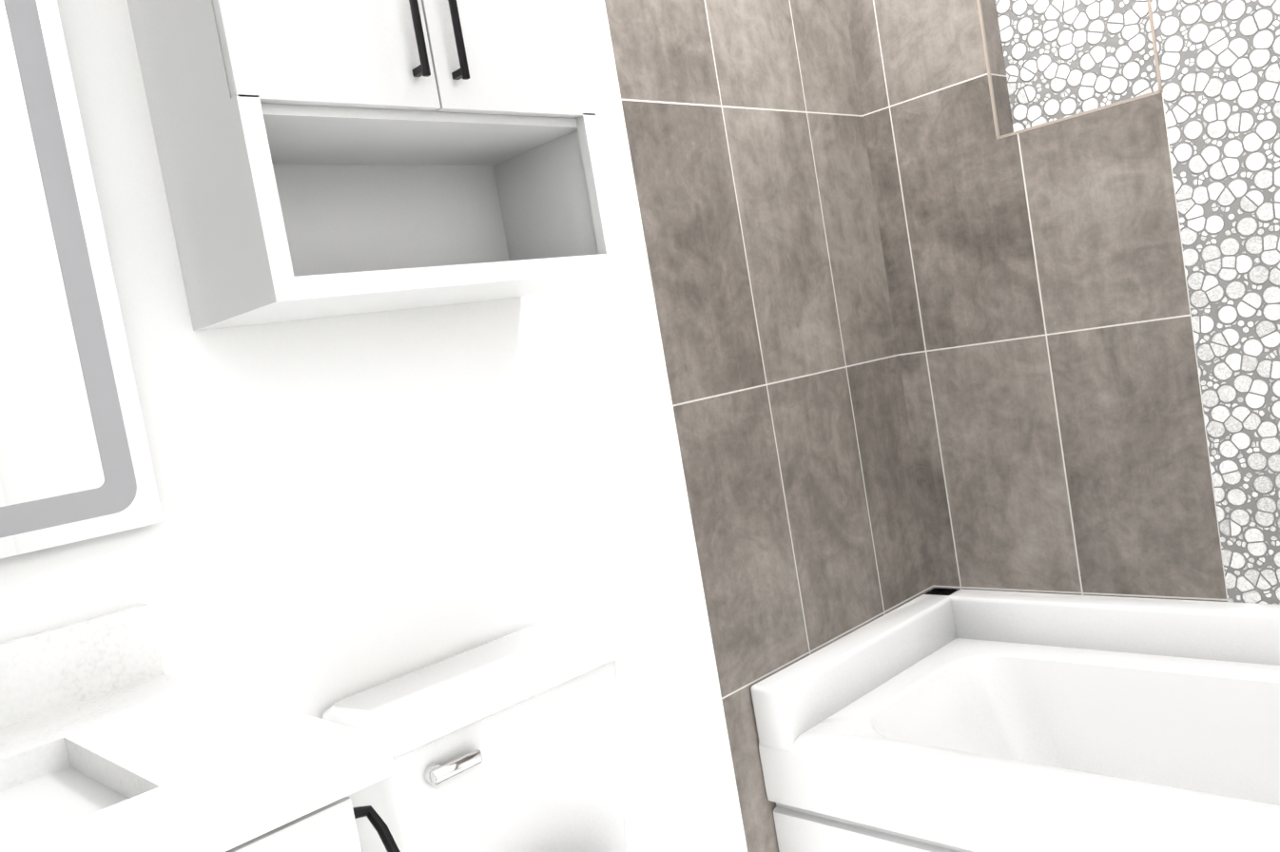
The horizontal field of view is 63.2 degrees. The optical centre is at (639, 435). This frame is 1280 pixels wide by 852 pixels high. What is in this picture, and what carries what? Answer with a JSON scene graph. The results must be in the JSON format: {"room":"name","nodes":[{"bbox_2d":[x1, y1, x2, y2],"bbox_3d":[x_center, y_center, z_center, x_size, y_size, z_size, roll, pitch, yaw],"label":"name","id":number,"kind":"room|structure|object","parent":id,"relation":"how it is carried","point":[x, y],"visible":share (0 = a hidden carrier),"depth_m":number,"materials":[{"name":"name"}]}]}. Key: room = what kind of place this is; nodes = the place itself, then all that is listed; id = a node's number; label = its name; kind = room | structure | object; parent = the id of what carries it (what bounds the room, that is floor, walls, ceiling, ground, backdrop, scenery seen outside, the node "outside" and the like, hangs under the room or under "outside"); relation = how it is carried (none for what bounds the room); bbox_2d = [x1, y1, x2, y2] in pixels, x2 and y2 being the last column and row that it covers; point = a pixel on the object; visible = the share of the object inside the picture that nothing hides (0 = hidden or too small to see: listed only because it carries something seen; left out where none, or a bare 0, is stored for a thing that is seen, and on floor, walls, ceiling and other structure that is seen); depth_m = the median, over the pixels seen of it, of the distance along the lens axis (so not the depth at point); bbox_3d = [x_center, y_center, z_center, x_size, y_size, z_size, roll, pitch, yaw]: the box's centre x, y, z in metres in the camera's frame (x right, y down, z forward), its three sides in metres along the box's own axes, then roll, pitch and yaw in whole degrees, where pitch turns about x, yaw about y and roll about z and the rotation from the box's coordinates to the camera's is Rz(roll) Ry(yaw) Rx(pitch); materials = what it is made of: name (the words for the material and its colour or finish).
{"room":"bathroom","nodes":[
{"label":"bathroom","id":0,"kind":"room"},
{"bbox_2d":[0,0,708,851],"bbox_3d":[-0.750,-0.109,1.502,1.878,2.745,0.100,-14,6,-43],"label":"wall","id":1,"kind":"structure","parent":0,"point":[356,504],"depth_m":1.69,"materials":[{"name":"white paint"}]},
{"bbox_2d":[0,0,164,559],"bbox_3d":[-1.050,-0.322,1.141,0.820,1.046,0.032,-14,6,-43],"label":"mirror","id":2,"kind":"object","parent":1,"relation":"attached to","point":[76,465],"visible":1,"depth_m":1.38,"materials":[{"name":"grey mirror"}]},
{"bbox_2d":[127,0,622,330],"bbox_3d":[-0.412,-0.686,1.590,0.647,0.956,0.309,-14,6,-43],"label":"upper cabinet","id":3,"kind":"object","parent":1,"relation":"attached to","point":[318,159],"visible":1,"depth_m":1.53,"materials":[{"name":"white wood"}]},
{"bbox_2d":[576,0,933,851],"bbox_3d":[0.246,-0.348,2.396,0.838,2.745,0.211,-14,6,-43],"label":"wall tile","id":4,"kind":"structure","parent":0,"point":[755,327],"depth_m":2.22,"materials":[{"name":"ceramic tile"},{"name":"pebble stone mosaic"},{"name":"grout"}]},
{"bbox_2d":[844,0,1279,604],"bbox_3d":[1.191,-0.488,2.116,0.162,2.745,1.712,-14,6,-43],"label":"wall tile","id":5,"kind":"structure","parent":0,"point":[1076,202],"depth_m":2.29,"materials":[{"name":"tile"}]},
{"bbox_3d":[1.161,1.204,-1.016,4.976,0.100,6.205,-14,6,-43],"label":"floor","id":6,"kind":"structure","parent":0,"visible":0},
{"bbox_2d":[0,603,400,851],"bbox_3d":[-0.661,0.752,0.996,0.805,1.098,0.641,-14,6,-43],"label":"bathroom vanity","id":7,"kind":"object","parent":6,"relation":"on","point":[114,737],"visible":1,"depth_m":1.08,"materials":[{"name":"white stone"}]},
{"bbox_2d":[321,622,628,851],"bbox_3d":[-0.012,0.752,1.523,0.486,0.801,0.746,-14,6,-43],"label":"toilet","id":8,"kind":"object","parent":6,"relation":"on","point":[512,742],"visible":0.88,"depth_m":1.63,"materials":[{"name":"ceramic"}]},
{"bbox_2d":[750,587,1279,851],"bbox_3d":[1.053,0.673,1.884,0.753,0.544,1.508,-14,6,-43],"label":"bathtub","id":9,"kind":"object","parent":6,"relation":"on","point":[944,720],"visible":1,"depth_m":2.13,"materials":[{"name":"ceramic"}]}
]}

